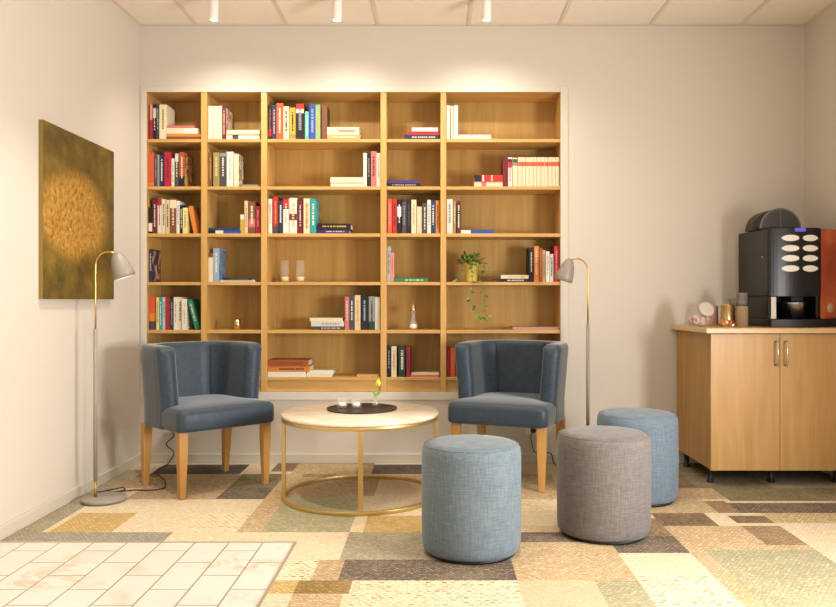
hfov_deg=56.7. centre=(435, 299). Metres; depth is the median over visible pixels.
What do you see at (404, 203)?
book
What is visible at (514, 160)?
book
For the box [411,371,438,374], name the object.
book
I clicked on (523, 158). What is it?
book
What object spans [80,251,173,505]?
floor lamp
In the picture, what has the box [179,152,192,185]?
book
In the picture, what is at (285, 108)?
book
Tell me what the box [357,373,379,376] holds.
book
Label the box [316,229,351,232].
book
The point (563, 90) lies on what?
trim
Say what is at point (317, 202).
art
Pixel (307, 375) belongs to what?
book
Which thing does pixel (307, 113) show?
book
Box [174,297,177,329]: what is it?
book
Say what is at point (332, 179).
book
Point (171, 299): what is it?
book
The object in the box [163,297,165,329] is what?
book
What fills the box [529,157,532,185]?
book
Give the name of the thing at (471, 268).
potted plant
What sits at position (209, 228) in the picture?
book
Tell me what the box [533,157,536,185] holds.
book
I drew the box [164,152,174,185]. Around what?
book
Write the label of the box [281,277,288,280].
candle
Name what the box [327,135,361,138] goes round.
book
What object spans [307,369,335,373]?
book
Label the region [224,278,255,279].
book
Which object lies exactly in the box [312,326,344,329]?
book
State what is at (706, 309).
candy jar
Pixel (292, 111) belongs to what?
book
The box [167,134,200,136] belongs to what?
book
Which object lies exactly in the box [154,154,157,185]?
book
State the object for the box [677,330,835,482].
base cabinet
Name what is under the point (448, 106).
book
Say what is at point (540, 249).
book
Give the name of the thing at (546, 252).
book
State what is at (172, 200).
book
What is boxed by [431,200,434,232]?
book
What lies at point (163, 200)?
book
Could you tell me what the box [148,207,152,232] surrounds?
book
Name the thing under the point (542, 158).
book
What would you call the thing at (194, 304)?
book
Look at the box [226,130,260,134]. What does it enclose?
book
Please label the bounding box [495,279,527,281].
book
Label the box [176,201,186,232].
book
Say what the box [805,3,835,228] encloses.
wall
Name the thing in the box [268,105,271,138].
book
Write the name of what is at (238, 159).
book
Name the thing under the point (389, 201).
book
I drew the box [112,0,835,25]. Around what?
ceiling
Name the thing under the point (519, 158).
book
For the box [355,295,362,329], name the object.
book
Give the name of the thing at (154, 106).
book
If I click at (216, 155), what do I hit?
book
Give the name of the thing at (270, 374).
book
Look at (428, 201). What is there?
book
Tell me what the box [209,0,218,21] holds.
ceiling spotlight
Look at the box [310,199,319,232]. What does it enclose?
book
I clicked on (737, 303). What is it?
cup
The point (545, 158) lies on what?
book
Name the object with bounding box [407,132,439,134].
book
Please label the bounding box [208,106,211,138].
book
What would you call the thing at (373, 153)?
book
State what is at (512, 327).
book
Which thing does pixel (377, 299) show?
book
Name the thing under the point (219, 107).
book
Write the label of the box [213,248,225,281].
book
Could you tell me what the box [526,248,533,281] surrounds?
book
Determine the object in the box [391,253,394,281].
book
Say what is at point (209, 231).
book
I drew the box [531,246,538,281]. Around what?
book
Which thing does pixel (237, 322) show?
figurine
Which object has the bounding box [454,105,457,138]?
book
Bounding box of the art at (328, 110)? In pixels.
[327,107,329,126]
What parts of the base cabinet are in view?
door, handle, handle, door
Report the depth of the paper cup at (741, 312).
4.36 m
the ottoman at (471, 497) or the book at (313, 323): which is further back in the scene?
the book at (313, 323)
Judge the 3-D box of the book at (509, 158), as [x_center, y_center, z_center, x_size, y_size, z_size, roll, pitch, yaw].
[0.456,-0.788,4.840,0.023,0.181,0.135,0,0,0]
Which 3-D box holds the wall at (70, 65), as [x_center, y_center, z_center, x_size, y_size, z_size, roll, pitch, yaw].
[-1.880,-0.344,1.077,0.120,2.787,7.355,0,0,0]
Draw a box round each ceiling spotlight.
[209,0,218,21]
[332,0,341,21]
[482,0,490,21]
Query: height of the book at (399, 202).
0.209 m
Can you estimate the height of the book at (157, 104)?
0.220 m
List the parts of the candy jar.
lid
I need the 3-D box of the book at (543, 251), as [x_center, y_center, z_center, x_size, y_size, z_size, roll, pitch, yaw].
[0.665,-0.210,4.847,0.018,0.197,0.147,0,0,0]
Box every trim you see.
[0,541,296,606]
[141,86,567,399]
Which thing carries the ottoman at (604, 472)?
on the floor
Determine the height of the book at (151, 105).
0.220 m
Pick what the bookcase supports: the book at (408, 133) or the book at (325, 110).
the book at (325, 110)
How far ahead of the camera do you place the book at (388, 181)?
4.78 m
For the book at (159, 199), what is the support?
on the bookcase
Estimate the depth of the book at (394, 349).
4.78 m
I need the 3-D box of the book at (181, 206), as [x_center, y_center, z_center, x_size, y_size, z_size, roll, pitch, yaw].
[-1.572,-0.498,4.849,0.017,0.177,0.132,0,0,0]
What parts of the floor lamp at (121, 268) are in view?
stem, lamp shade, power cord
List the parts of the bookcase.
panel, shelf, shelf, shelf, shelf, shelf, shelf, shelf, shelf, shelf, shelf, shelf, shelf, shelf, shelf, shelf, shelf, panel, shelf, shelf, shelf, shelf, shelf, shelf, shelf, shelf, shelf, shelf, shelf, shelf, panel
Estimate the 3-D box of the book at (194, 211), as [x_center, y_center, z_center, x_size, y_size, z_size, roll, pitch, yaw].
[-1.500,-0.496,4.847,0.059,0.173,0.128,0,0,0]
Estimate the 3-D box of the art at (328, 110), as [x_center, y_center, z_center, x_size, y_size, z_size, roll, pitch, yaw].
[-0.671,-1.095,4.844,0.001,0.196,0.114,0,0,0]
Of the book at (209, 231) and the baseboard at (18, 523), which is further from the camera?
the book at (209, 231)
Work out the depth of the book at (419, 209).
4.77 m
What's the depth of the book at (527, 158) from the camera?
4.78 m
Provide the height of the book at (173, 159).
0.176 m
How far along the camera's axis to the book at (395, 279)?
4.77 m
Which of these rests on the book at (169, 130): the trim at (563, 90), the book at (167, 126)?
the book at (167, 126)
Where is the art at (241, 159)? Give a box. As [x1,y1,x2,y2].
[239,156,243,185]
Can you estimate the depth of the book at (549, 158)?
4.77 m
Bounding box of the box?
[708,305,717,325]
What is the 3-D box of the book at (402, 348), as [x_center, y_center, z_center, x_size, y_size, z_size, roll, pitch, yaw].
[-0.209,0.379,4.851,0.040,0.191,0.142,0,0,0]
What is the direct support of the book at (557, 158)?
on the bookcase
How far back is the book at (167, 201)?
4.78 m
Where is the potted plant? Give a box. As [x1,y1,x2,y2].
[452,251,491,321]
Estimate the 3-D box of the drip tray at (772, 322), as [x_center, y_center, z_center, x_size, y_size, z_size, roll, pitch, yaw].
[1.976,0.128,4.258,0.278,0.044,0.048,0,0,0]
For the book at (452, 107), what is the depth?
4.79 m
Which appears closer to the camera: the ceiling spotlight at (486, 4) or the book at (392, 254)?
the ceiling spotlight at (486, 4)
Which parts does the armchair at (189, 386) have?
leg, leg, backrest, seat, leg, leg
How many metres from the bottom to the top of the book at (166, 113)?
0.216 m
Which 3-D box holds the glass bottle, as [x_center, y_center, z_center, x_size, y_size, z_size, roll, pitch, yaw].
[-0.142,0.106,4.835,0.062,0.155,0.062,0,0,0]
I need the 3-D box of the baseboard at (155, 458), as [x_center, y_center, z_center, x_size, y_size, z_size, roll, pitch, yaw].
[0.221,0.971,4.748,4.056,0.058,0.013,0,0,0]
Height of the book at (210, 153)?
0.212 m
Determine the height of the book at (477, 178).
0.040 m
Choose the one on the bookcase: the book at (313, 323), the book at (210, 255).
the book at (210, 255)
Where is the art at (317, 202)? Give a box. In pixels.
[316,200,319,228]
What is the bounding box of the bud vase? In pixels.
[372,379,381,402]
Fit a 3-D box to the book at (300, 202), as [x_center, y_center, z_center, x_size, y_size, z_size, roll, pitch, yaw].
[-0.838,-0.512,4.856,0.030,0.206,0.153,0,0,0]
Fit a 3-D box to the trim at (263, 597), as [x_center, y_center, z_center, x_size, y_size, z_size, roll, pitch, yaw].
[-1.190,1.014,0.300,1.234,0.033,5.800,0,0,0]
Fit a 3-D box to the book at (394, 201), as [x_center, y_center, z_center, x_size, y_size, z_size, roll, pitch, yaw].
[-0.255,-0.516,4.861,0.026,0.213,0.159,0,0,0]
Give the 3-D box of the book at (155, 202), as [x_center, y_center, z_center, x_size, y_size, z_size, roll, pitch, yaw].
[-1.732,-0.513,4.850,0.026,0.208,0.155,0,0,0]
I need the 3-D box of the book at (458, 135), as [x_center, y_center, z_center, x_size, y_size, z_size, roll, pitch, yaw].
[0.238,-1.013,4.853,0.202,0.015,0.145,0,0,0]
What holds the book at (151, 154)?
on the bookcase
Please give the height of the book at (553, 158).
0.182 m
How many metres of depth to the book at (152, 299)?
4.78 m
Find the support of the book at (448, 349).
on the bookcase
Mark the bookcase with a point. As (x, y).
(275, 314)
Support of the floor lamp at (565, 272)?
on the floor
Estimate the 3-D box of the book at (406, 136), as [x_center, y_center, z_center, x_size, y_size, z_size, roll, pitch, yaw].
[-0.084,-1.004,4.856,0.220,0.030,0.159,0,0,0]
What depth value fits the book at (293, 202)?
4.78 m
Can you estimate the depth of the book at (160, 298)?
4.78 m
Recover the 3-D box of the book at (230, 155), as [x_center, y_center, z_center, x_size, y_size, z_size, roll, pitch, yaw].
[-1.272,-0.806,4.862,0.040,0.217,0.162,0,0,0]
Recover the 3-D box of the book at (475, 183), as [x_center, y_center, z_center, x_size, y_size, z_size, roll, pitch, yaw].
[0.324,-0.714,4.843,0.175,0.032,0.127,0,0,0]
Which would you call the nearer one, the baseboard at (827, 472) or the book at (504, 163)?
the baseboard at (827, 472)
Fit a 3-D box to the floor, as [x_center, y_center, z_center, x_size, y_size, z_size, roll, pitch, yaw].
[0.221,1.020,1.077,4.082,0.040,7.355,0,0,0]
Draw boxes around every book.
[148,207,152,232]
[149,105,149,138]
[149,152,155,185]
[149,249,160,281]
[149,296,164,329]
[150,104,152,138]
[153,105,156,138]
[153,200,157,232]
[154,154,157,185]
[156,297,158,329]
[157,104,158,138]
[157,155,159,185]
[158,198,161,232]
[159,105,174,138]
[159,297,162,329]
[160,155,163,185]
[162,199,165,232]
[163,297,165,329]
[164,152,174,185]
[166,200,169,232]
[166,297,173,329]
[167,126,196,127]
[167,128,200,133]
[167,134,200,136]
[167,137,200,138]
[170,198,184,232]
[170,298,173,329]
[172,158,174,185]
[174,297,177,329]
[175,154,178,185]
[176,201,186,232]
[178,297,189,329]
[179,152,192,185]
[180,205,187,232]
[182,299,193,329]
[183,208,192,232]
[187,299,200,329]
[188,206,200,232]
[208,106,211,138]
[208,230,240,232]
[208,253,212,281]
[209,152,212,185]
[209,228,239,229]
[212,106,214,138]
[213,152,219,185]
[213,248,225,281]
[215,106,217,138]
[218,106,221,138]
[220,153,226,185]
[220,280,259,281]
[222,106,231,138]
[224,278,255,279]
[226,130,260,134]
[226,135,260,138]
[227,152,235,185]
[234,154,243,185]
[240,215,243,232]
[244,201,247,232]
[248,201,260,232]
[256,206,260,232]
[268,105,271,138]
[268,199,272,232]
[268,358,312,365]
[268,364,313,371]
[268,372,306,376]
[272,105,275,138]
[273,196,282,232]
[276,103,284,138]
[278,201,282,232]
[283,106,289,138]
[283,199,288,232]
[289,108,295,138]
[289,198,298,232]
[296,104,307,138]
[298,200,303,232]
[304,198,309,232]
[305,111,309,138]
[306,374,333,376]
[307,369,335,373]
[310,104,314,138]
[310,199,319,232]
[310,317,344,320]
[311,321,344,325]
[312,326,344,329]
[315,105,321,138]
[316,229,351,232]
[317,224,352,230]
[322,105,329,138]
[327,127,360,134]
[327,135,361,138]
[330,177,362,182]
[331,183,362,185]
[345,297,348,329]
[349,296,354,329]
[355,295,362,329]
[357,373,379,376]
[361,296,368,329]
[363,153,366,185]
[367,154,370,185]
[369,296,376,329]
[371,151,376,185]
[375,297,379,329]
[377,153,379,185]
[387,180,419,183]
[387,199,391,232]
[387,246,391,281]
[387,345,391,376]
[388,183,420,185]
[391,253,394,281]
[391,345,397,376]
[392,199,396,232]
[394,278,427,281]
[397,200,401,232]
[399,345,405,376]
[402,201,406,232]
[405,135,439,138]
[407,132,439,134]
[407,200,410,232]
[407,346,410,376]
[410,375,438,376]
[411,200,416,232]
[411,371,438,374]
[412,128,437,131]
[417,207,421,232]
[422,203,426,232]
[427,200,430,232]
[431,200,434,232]
[436,200,438,232]
[446,105,449,138]
[446,199,452,232]
[447,347,449,376]
[450,106,453,138]
[450,346,454,376]
[453,201,455,232]
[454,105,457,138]
[456,201,460,232]
[458,135,490,136]
[458,137,490,138]
[461,230,493,232]
[473,175,502,181]
[473,182,502,185]
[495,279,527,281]
[500,275,528,278]
[501,158,507,185]
[508,157,511,185]
[510,326,559,329]
[512,158,517,185]
[518,157,521,185]
[522,157,525,185]
[526,157,528,185]
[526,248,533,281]
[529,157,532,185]
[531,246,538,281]
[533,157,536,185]
[537,157,540,185]
[539,248,541,281]
[541,157,543,185]
[542,250,544,281]
[544,157,547,185]
[545,251,548,281]
[548,157,551,185]
[549,254,552,281]
[550,246,558,281]
[552,157,555,185]
[556,157,558,185]
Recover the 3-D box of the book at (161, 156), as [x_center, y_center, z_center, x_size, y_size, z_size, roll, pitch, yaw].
[-1.692,-0.796,4.853,0.026,0.197,0.146,0,0,0]
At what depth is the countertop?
4.12 m
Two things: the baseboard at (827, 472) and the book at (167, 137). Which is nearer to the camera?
the baseboard at (827, 472)
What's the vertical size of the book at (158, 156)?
0.198 m
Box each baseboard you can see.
[0,454,140,540]
[150,454,698,462]
[822,471,832,475]
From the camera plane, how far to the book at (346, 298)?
4.78 m
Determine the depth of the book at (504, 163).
4.78 m
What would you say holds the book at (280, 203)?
on the bookcase
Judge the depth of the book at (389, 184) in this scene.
4.78 m
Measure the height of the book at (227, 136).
0.031 m
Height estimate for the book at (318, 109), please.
0.216 m
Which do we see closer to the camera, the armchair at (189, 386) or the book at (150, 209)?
the armchair at (189, 386)
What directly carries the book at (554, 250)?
on the bookcase
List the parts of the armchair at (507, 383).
leg, leg, seat, backrest, leg, leg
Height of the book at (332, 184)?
0.025 m
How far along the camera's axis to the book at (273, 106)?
4.78 m
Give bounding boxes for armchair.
[140,341,273,499]
[448,340,568,492]
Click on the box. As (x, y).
(713, 321)
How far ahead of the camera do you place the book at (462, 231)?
4.77 m
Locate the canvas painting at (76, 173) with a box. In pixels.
[39,120,113,298]
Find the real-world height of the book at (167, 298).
0.201 m
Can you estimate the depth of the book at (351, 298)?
4.77 m
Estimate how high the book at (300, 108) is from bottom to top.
0.220 m
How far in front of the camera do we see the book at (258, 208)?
4.79 m
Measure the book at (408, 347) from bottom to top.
0.184 m
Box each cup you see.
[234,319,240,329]
[728,299,735,302]
[735,306,747,326]
[736,302,747,305]
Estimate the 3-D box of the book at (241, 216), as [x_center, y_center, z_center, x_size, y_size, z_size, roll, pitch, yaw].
[-1.196,-0.468,4.826,0.024,0.118,0.088,0,0,0]
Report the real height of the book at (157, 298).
0.201 m
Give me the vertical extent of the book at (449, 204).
0.213 m
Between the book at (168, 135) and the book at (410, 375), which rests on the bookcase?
the book at (410, 375)
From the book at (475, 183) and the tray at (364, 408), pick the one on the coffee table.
the tray at (364, 408)
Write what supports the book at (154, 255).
on the bookcase
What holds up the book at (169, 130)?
on the book at (168, 135)
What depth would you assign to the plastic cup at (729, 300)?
4.47 m
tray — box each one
[326,403,396,413]
[769,319,820,326]
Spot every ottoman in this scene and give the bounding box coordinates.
[421,434,520,564]
[557,425,650,544]
[597,408,678,507]
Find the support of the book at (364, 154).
on the bookcase
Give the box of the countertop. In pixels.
[670,324,835,332]
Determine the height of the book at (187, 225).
0.159 m
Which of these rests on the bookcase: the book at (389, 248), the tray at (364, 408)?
the book at (389, 248)
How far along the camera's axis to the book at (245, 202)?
4.78 m
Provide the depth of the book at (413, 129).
4.78 m
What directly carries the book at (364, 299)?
on the bookcase
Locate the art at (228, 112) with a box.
[226,108,231,134]
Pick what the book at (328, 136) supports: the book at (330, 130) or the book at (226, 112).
the book at (330, 130)
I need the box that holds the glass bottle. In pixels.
[410,305,416,328]
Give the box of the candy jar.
[688,302,713,324]
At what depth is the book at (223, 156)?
4.78 m
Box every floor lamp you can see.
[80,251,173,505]
[530,258,589,465]
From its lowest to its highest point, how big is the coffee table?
0.427 m
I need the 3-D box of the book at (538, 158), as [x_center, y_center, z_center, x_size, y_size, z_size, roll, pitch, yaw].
[0.633,-0.789,4.842,0.022,0.182,0.135,0,0,0]
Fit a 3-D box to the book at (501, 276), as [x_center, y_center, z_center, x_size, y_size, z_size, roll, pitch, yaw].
[0.486,-0.143,4.839,0.171,0.022,0.124,0,0,0]
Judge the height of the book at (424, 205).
0.188 m
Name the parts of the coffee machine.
panel, panel, panel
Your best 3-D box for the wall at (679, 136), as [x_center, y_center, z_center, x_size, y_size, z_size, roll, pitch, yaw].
[0.221,-0.344,4.925,4.322,2.787,0.340,0,0,0]
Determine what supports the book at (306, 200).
on the bookcase
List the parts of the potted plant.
pot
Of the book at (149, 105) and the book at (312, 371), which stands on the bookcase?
the book at (149, 105)
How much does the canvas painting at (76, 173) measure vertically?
0.822 m
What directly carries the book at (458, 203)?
on the bookcase
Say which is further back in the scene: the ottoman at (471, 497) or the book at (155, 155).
the book at (155, 155)
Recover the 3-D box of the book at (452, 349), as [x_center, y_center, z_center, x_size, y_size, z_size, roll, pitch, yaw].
[0.103,0.384,4.843,0.028,0.180,0.134,0,0,0]
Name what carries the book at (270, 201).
on the bookcase
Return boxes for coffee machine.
[739,208,835,326]
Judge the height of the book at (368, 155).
0.205 m
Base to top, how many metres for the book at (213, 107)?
0.208 m
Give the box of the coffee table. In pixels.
[281,401,438,515]
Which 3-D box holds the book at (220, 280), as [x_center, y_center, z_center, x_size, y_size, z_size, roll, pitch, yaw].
[-1.225,-0.117,4.856,0.218,0.013,0.157,0,0,0]
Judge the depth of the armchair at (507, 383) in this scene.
4.31 m
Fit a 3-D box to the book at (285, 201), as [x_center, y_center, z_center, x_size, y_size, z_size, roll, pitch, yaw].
[-0.924,-0.516,4.852,0.035,0.214,0.159,0,0,0]
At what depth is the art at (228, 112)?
4.84 m
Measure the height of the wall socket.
0.054 m
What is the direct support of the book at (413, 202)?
on the bookcase
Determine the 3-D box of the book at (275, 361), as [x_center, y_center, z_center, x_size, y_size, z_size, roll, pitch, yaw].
[-0.910,0.389,4.858,0.250,0.037,0.171,0,0,0]
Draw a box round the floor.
[0,463,835,606]
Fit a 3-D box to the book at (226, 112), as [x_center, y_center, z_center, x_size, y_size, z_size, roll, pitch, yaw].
[-1.307,-1.093,4.857,0.023,0.209,0.155,0,0,0]
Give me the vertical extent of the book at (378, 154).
0.208 m
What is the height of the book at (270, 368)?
0.035 m
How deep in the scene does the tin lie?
4.39 m
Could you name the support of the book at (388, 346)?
on the bookcase
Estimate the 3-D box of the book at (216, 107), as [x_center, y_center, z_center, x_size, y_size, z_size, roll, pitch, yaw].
[-1.353,-1.093,4.859,0.019,0.208,0.154,0,0,0]
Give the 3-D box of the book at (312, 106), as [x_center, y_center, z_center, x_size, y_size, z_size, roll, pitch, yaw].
[-0.762,-1.098,4.857,0.035,0.218,0.162,0,0,0]
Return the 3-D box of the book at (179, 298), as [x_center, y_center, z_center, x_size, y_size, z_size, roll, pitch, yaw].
[-1.579,0.083,4.858,0.022,0.201,0.150,0,0,0]
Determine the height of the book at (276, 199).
0.231 m
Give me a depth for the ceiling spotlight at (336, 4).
4.23 m
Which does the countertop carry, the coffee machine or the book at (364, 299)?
the coffee machine
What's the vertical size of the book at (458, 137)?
0.016 m
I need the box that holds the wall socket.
[526,428,536,434]
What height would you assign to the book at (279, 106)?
0.224 m
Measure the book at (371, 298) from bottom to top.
0.206 m
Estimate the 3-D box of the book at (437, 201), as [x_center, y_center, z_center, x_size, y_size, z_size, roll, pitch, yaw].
[0.010,-0.512,4.858,0.023,0.205,0.152,0,0,0]
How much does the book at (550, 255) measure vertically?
0.172 m
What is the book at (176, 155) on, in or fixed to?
on the bookcase
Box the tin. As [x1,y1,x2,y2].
[718,305,735,325]
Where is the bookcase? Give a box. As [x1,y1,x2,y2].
[147,92,559,391]
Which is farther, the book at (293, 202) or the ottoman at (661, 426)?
the book at (293, 202)
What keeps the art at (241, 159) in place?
attached to the book at (238, 159)
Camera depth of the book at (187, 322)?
4.77 m
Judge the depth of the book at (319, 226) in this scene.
4.77 m
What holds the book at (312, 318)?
on the book at (313, 323)
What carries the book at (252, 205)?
on the bookcase
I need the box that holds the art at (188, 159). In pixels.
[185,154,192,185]
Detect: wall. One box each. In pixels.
[0,0,138,525]
[139,26,804,453]
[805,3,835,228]
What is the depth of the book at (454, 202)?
4.78 m
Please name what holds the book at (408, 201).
on the bookcase

